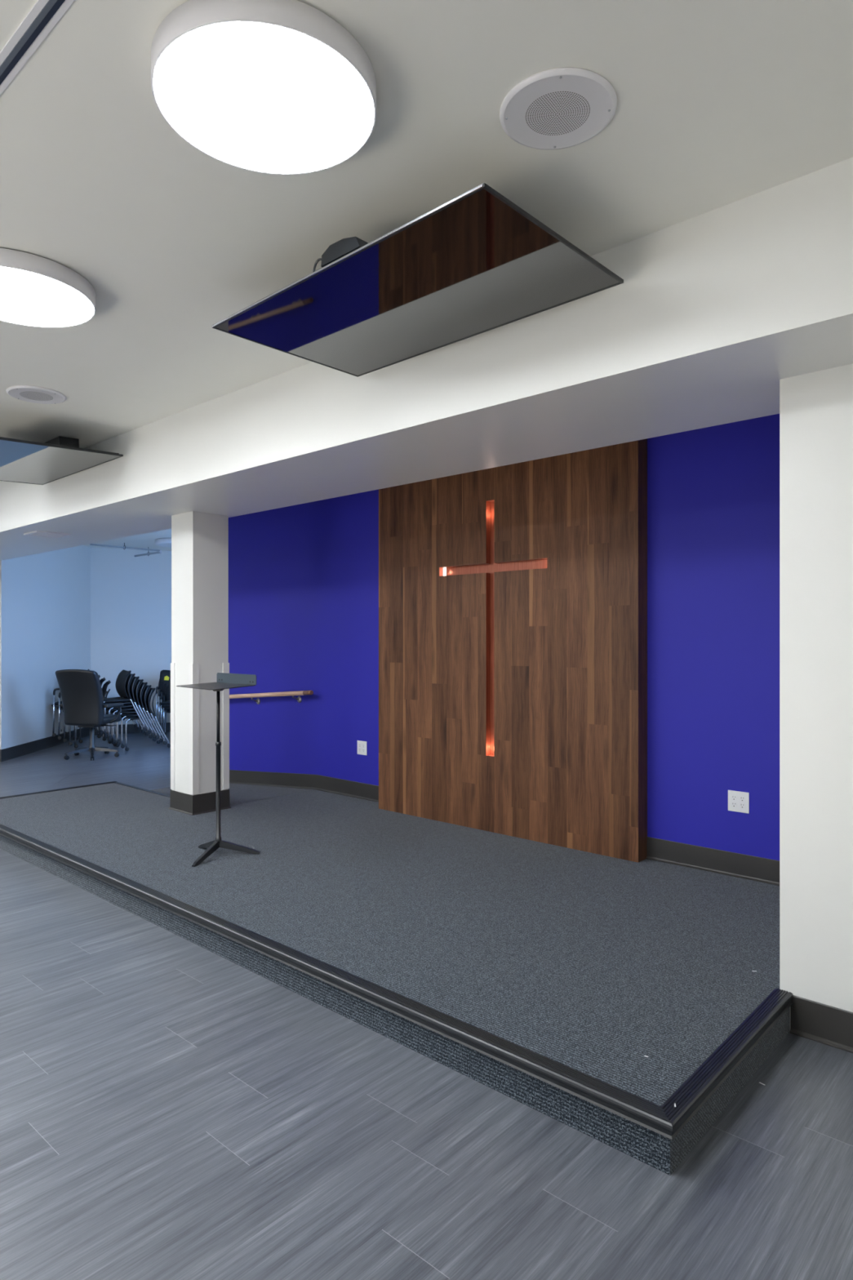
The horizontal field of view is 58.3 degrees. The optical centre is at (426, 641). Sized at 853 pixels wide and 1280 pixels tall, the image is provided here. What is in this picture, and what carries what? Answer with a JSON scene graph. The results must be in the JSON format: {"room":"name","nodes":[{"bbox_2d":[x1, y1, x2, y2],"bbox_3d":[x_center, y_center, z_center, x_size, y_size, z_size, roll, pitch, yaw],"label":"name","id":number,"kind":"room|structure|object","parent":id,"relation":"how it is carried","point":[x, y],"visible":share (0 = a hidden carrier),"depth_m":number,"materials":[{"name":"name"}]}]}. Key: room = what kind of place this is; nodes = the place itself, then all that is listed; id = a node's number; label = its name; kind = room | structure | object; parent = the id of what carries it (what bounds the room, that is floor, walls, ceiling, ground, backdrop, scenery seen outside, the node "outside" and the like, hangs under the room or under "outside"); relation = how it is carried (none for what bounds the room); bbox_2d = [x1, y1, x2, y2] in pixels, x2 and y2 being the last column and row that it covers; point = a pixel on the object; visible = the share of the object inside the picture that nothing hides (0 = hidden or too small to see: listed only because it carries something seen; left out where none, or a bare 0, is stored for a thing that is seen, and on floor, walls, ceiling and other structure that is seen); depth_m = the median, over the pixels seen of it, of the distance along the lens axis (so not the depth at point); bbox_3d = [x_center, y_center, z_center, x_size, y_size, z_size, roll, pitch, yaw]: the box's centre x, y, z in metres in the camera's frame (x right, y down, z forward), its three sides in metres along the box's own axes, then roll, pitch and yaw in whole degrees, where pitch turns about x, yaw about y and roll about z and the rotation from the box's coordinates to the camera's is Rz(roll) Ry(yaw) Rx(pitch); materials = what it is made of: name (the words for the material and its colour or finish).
{"room":"house of worship","nodes":[
{"label":"house of worship","id":0,"kind":"room"},
{"bbox_2d":[0,545,90,749],"bbox_3d":[-5.424,0.000,10.957,2.090,3.000,1.953,0,0,42],"label":"wall","id":1,"kind":"structure","parent":0,"point":[45,597],"depth_m":10.53,"materials":[{"name":"paint"}]},
{"bbox_2d":[90,547,171,724],"bbox_3d":[-4.795,0.000,12.559,1.325,3.000,0.150,0,0,-24],"label":"wall","id":2,"kind":"structure","parent":0,"point":[131,595],"depth_m":12.46,"materials":[{"name":"paint"}]},
{"bbox_2d":[0,722,170,762],"bbox_3d":[-4.955,1.425,11.339,1.977,0.150,3.181,0,0,42],"label":"baseboard","id":3,"kind":"structure","parent":2,"relation":"attached to","point":[11,753],"depth_m":10.72,"materials":[{"name":"rubber"}]},
{"bbox_2d":[228,488,378,785],"bbox_3d":[-1.396,0.000,7.454,3.204,3.000,0.170,0,0,42],"label":"wall","id":4,"kind":"structure","parent":0,"point":[304,578],"depth_m":7.08,"materials":[{"name":"blue paint"}]},
{"bbox_2d":[229,690,313,704],"bbox_3d":[-1.803,0.546,7.639,2.115,0.205,0.099,0,0,42],"label":"handrail","id":5,"kind":"object","parent":4,"relation":"attached to","point":[299,699],"visible":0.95,"depth_m":7.28,"materials":[{"name":"brown wood"}]},
{"bbox_2d":[229,769,378,802],"bbox_3d":[-1.460,1.359,7.386,3.200,0.282,0.016,0,0,42],"label":"baseboard","id":6,"kind":"structure","parent":4,"relation":"attached to","point":[369,792],"depth_m":7.05,"materials":[{"name":"rubber"}]},
{"bbox_2d":[357,740,367,755],"bbox_3d":[-0.555,0.917,6.580,0.119,0.119,0.008,0,0,42],"label":"wall outlet","id":7,"kind":"object","parent":4,"relation":"attached to","point":[362,745],"visible":1,"depth_m":6.57,"materials":[{"name":"white plastic"}]},
{"bbox_2d":[0,731,852,1279],"bbox_3d":[-2.862,1.500,4.466,17.387,0.001,14.016,0,0,42],"label":"floor","id":8,"kind":"structure","parent":0,"point":[171,1109],"depth_m":2.26,"materials":[{"name":"plastic"}]},
{"bbox_2d":[55,669,123,760],"bbox_3d":[-4.332,0.923,9.863,0.700,1.151,0.732,0,0,12],"label":"office chair","id":9,"kind":"object","parent":8,"relation":"on","point":[81,690],"visible":1,"depth_m":9.63,"materials":[{"name":"black fabric"}]},
{"bbox_2d":[74,680,119,747],"bbox_3d":[-4.775,1.036,11.075,0.580,0.927,0.572,0,0,-18],"label":"armchair","id":10,"kind":"object","parent":8,"relation":"on","point":[104,691],"visible":0.27,"depth_m":10.95,"materials":[{"name":"black fabric"}]},
{"bbox_2d":[68,677,111,745],"bbox_3d":[-4.841,0.994,11.053,0.580,0.927,0.572,0,0,-18],"label":"armchair","id":11,"kind":"object","parent":10,"relation":"on","point":[101,680],"visible":0.16,"depth_m":10.88,"materials":[{"name":"black plastic"}]},
{"bbox_2d":[62,674,107,742],"bbox_3d":[-4.908,0.952,11.031,0.580,0.927,0.572,0,0,-18],"label":"armchair","id":12,"kind":"object","parent":11,"relation":"on","point":[64,740],"visible":0.12,"depth_m":10.85,"materials":[{"name":"black plastic"}]},
{"bbox_2d":[57,691,102,739],"bbox_3d":[-4.975,0.910,11.010,0.580,0.927,0.572,0,0,-18],"label":"armchair","id":13,"kind":"object","parent":12,"relation":"on","point":[59,708],"visible":0.2,"depth_m":10.67,"materials":[{"name":"black plastic"}]},
{"bbox_2d":[51,668,99,737],"bbox_3d":[-5.041,0.868,10.988,0.580,0.927,0.572,0,0,-18],"label":"armchair","id":14,"kind":"object","parent":13,"relation":"on","point":[56,704],"visible":0.15,"depth_m":10.65,"materials":[{"name":"black plastic"}]},
{"bbox_2d":[115,688,170,751],"bbox_3d":[-4.016,1.077,10.812,0.645,0.846,0.517,0,0,-36],"label":"chair","id":15,"kind":"object","parent":8,"relation":"on","point":[135,717],"visible":0.55,"depth_m":10.67,"materials":[{"name":"black fabric"}]},
{"bbox_2d":[111,684,167,748],"bbox_3d":[-4.060,1.035,10.780,0.645,0.846,0.517,0,0,-36],"label":"chair","id":16,"kind":"object","parent":15,"relation":"on","point":[128,715],"visible":0.54,"depth_m":10.65,"materials":[{"name":"black metal"}]},
{"bbox_2d":[106,682,163,745],"bbox_3d":[-4.105,0.993,10.747,0.645,0.846,0.517,0,0,-36],"label":"chair","id":17,"kind":"object","parent":16,"relation":"on","point":[126,712],"visible":0.47,"depth_m":10.61,"materials":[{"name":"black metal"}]},
{"bbox_2d":[103,679,159,742],"bbox_3d":[-4.149,0.951,10.715,0.645,0.846,0.517,0,0,-36],"label":"chair","id":18,"kind":"object","parent":17,"relation":"on","point":[157,737],"visible":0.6,"depth_m":10.58,"materials":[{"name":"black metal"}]},
{"bbox_2d":[99,676,155,739],"bbox_3d":[-4.194,0.909,10.682,0.645,0.846,0.517,0,0,-36],"label":"chair","id":19,"kind":"object","parent":18,"relation":"on","point":[153,735],"visible":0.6,"depth_m":10.56,"materials":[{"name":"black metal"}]},
{"bbox_2d":[94,673,151,737],"bbox_3d":[-4.238,0.867,10.650,0.645,0.846,0.517,0,0,-36],"label":"chair","id":20,"kind":"object","parent":19,"relation":"on","point":[105,735],"visible":0.54,"depth_m":10.53,"materials":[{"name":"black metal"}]},
{"bbox_2d":[93,669,146,734],"bbox_3d":[-4.283,0.825,10.617,0.645,0.846,0.517,0,0,-36],"label":"chair","id":21,"kind":"object","parent":20,"relation":"on","point":[121,681],"visible":0.75,"depth_m":10.57,"materials":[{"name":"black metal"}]},
{"bbox_2d":[162,683,170,739],"bbox_3d":[-3.797,1.036,11.898,0.572,0.927,0.580,0,0,-18],"label":"armchair","id":22,"kind":"object","parent":8,"relation":"on","point":[168,687],"visible":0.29,"depth_m":11.89,"materials":[{"name":"black plastic"}]},
{"bbox_2d":[160,680,170,737],"bbox_3d":[-3.831,0.994,11.894,0.572,0.927,0.580,0,0,-18],"label":"armchair","id":23,"kind":"object","parent":22,"relation":"on","point":[167,682],"visible":0.17,"depth_m":11.60,"materials":[{"name":"black plastic"}]},
{"bbox_2d":[158,678,170,732],"bbox_3d":[-3.864,0.952,11.889,0.572,0.927,0.580,0,0,-18],"label":"armchair","id":24,"kind":"object","parent":23,"relation":"on","point":[163,682],"visible":0.2,"depth_m":11.58,"materials":[{"name":"black plastic"}]},
{"bbox_2d":[155,670,170,732],"bbox_3d":[-3.898,0.910,11.884,0.572,0.927,0.580,0,0,-18],"label":"armchair","id":25,"kind":"object","parent":24,"relation":"on","point":[163,673],"visible":0.31,"depth_m":11.88,"materials":[{"name":"black plastic"}]},
{"bbox_2d":[151,782,313,804],"bbox_3d":[-2.026,1.426,7.205,1.800,0.147,1.040,0,0,42],"label":"ramp","id":26,"kind":"object","parent":8,"relation":"on","point":[238,793],"visible":0.18,"depth_m":7.03,"materials":[{"name":"carpet"}]},
{"bbox_2d":[0,781,793,1175],"bbox_3d":[-0.814,1.424,5.145,6.261,0.152,2.488,0,0,42],"label":"stage platform","id":27,"kind":"object","parent":8,"relation":"on","point":[545,976],"visible":0.97,"depth_m":3.56,"materials":[{"name":"carpet"}]},
{"bbox_2d":[168,511,231,815],"bbox_3d":[-1.835,0.169,6.193,0.356,2.369,0.356,0,0,42],"label":"column","id":28,"kind":"structure","parent":27,"relation":"on","point":[199,540],"depth_m":6.08,"materials":[{"name":"paint"}]},
{"bbox_2d":[176,672,260,866],"bbox_3d":[-1.360,0.784,4.872,0.628,1.138,0.486,0,0,42],"label":"lectern stand","id":29,"kind":"object","parent":27,"relation":"on","point":[224,681],"visible":1,"depth_m":4.85,"materials":[{"name":"black metal"}]},
{"bbox_2d":[176,682,255,690],"bbox_3d":[-1.349,0.284,4.883,0.625,0.009,0.453,0,0,42],"label":"tray","id":30,"kind":"object","parent":29,"relation":"on","point":[209,686],"depth_m":4.88,"materials":[{"name":"black metal"}]},
{"bbox_2d":[0,0,852,551],"bbox_3d":[-2.861,-1.575,4.448,17.000,0.150,11.600,0,0,42],"label":"ceiling","id":31,"kind":"structure","parent":0,"point":[721,103],"depth_m":2.39,"materials":[{"name":"paint"}]},
{"bbox_2d":[5,385,66,404],"bbox_3d":[-2.366,-1.492,4.640,0.326,0.016,0.326,0,0,19],"label":"ceiling speaker","id":32,"kind":"object","parent":31,"relation":"attached to","point":[35,394],"visible":1,"depth_m":4.61,"materials":[{"name":"white plastic"}]},
{"bbox_2d":[0,0,74,95],"bbox_3d":[-2.809,-1.496,3.532,15.500,0.007,0.056,0,0,42],"label":"ceiling track","id":33,"kind":"object","parent":31,"relation":"attached to","point":[42,17],"visible":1,"depth_m":1.89,"materials":[{"name":"white metal"}]},
{"bbox_2d":[0,247,95,327],"bbox_3d":[-1.697,-1.462,3.186,0.585,0.076,0.585,0,0,42],"label":"ceiling lamp","id":34,"kind":"object","parent":31,"relation":"attached to","point":[36,291],"visible":1,"depth_m":3.15,"materials":[{"name":"white plastic"}]},
{"bbox_2d":[0,435,123,484],"bbox_3d":[-2.956,-1.382,5.607,1.455,0.221,0.815,0,0,43],"label":"television","id":35,"kind":"object","parent":31,"relation":"attached to","point":[24,461],"visible":1,"depth_m":5.51,"materials":[{"name":"black plastic"}]},
{"bbox_2d":[89,542,162,556],"bbox_3d":[-4.740,-1.427,11.841,0.536,0.144,1.130,0,0,42],"label":"pipe","id":36,"kind":"object","parent":31,"relation":"attached to","point":[148,553],"visible":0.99,"depth_m":11.83,"materials":[{"name":"grey metal"}]},
{"bbox_2d":[155,537,171,547],"bbox_3d":[-3.731,-1.462,11.383,0.585,0.076,0.585,0,0,42],"label":"ceiling lamp","id":37,"kind":"object","parent":31,"relation":"attached to","point":[163,542],"visible":0.43,"depth_m":11.14,"materials":[{"name":"white plastic"}]},
{"bbox_2d":[155,542,171,547],"bbox_3d":[-3.731,-1.427,11.383,0.572,0.006,0.572,0,0,42],"label":"diffuser","id":38,"kind":"object","parent":37,"relation":"attached to","point":[163,544],"depth_m":11.30,"materials":[{"name":"white"}]},
{"bbox_2d":[151,0,376,174],"bbox_3d":[-0.427,-1.462,2.047,0.585,0.076,0.585,0,0,42],"label":"ceiling lamp","id":39,"kind":"object","parent":31,"relation":"attached to","point":[268,86],"visible":1,"depth_m":1.96,"materials":[{"name":"white plastic"}]},
{"bbox_2d":[212,182,623,377],"bbox_3d":[-0.089,-1.405,2.996,1.455,0.190,0.816,0,0,43],"label":"television","id":40,"kind":"object","parent":31,"relation":"attached to","point":[477,262],"visible":1,"depth_m":2.84,"materials":[{"name":"black plastic"}]},
{"bbox_2d":[0,157,852,559],"bbox_3d":[-1.266,-1.258,5.327,15.800,0.484,0.946,0,0,42],"label":"beam","id":41,"kind":"structure","parent":31,"relation":"attached to","point":[712,309],"depth_m":3.37,"materials":[{"name":"paint"}]},
{"bbox_2d":[23,530,71,537],"bbox_3d":[-3.588,-1.010,7.238,0.310,0.012,0.310,0,0,42],"label":"grille","id":42,"kind":"object","parent":41,"relation":"attached to","point":[37,533],"visible":1,"depth_m":7.21,"materials":[{"name":"white metal"}]},
{"bbox_2d":[499,67,617,149],"bbox_3d":[0.370,-1.492,2.158,0.326,0.016,0.326,0,0,7],"label":"ceiling speaker","id":43,"kind":"object","parent":31,"relation":"attached to","point":[558,108],"visible":1,"depth_m":2.14,"materials":[{"name":"white plastic"}]},
{"bbox_2d":[647,413,779,860],"bbox_3d":[1.102,0.000,5.170,3.566,3.000,0.232,0,0,42],"label":"wall","id":44,"kind":"structure","parent":0,"point":[713,491],"depth_m":4.49,"materials":[{"name":"blue paint"}]},
{"bbox_2d":[378,438,647,862],"bbox_3d":[0.495,-0.073,5.477,2.260,2.853,0.123,0,0,42],"label":"panel","id":45,"kind":"object","parent":44,"relation":"attached to","point":[513,598],"visible":0.92,"depth_m":5.25,"materials":[{"name":"brown wood"}]},
{"bbox_2d":[646,836,779,885],"bbox_3d":[1.817,1.286,4.362,1.198,0.135,0.016,0,0,42],"label":"baseboard","id":46,"kind":"structure","parent":44,"relation":"attached to","point":[765,870],"depth_m":4.48,"materials":[{"name":"rubber"}]},
{"bbox_2d":[728,790,749,813],"bbox_3d":[1.791,0.921,4.391,0.119,0.119,0.008,0,0,42],"label":"wall outlet","id":47,"kind":"object","parent":44,"relation":"attached to","point":[739,802],"visible":1,"depth_m":4.39,"materials":[{"name":"white plastic"}]},
{"bbox_2d":[731,795,737,800],"bbox_3d":[1.771,0.901,4.404,0.034,0.028,0.002,0,0,42],"label":"receptacle","id":48,"kind":"object","parent":47,"relation":"attached to","point":[734,797],"depth_m":4.40,"materials":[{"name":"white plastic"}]},
{"bbox_2d":[731,801,737,807],"bbox_3d":[1.771,0.941,4.404,0.034,0.028,0.002,0,0,42],"label":"receptacle","id":49,"kind":"object","parent":47,"relation":"attached to","point":[734,804],"depth_m":4.40,"materials":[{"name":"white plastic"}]},
{"bbox_2d":[739,795,745,801],"bbox_3d":[1.806,0.901,4.373,0.034,0.028,0.002,0,0,42],"label":"receptacle","id":50,"kind":"object","parent":47,"relation":"attached to","point":[742,798],"depth_m":4.37,"materials":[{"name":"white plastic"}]},
{"bbox_2d":[739,803,745,808],"bbox_3d":[1.806,0.941,4.373,0.034,0.028,0.002,0,0,42],"label":"receptacle","id":51,"kind":"object","parent":47,"relation":"attached to","point":[741,805],"depth_m":4.37,"materials":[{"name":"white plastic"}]},
{"bbox_2d":[779,364,852,1012],"bbox_3d":[3.443,0.242,2.011,4.362,2.516,1.342,0,0,42],"label":"wall","id":52,"kind":"structure","parent":0,"point":[816,408],"depth_m":2.88,"materials":[{"name":"paint"}]},
{"bbox_2d":[789,995,852,1053],"bbox_3d":[3.004,1.429,1.492,4.321,0.142,0.016,0,0,42],"label":"baseboard","id":53,"kind":"structure","parent":52,"relation":"attached to","point":[819,1022],"depth_m":2.86,"materials":[{"name":"rubber"}]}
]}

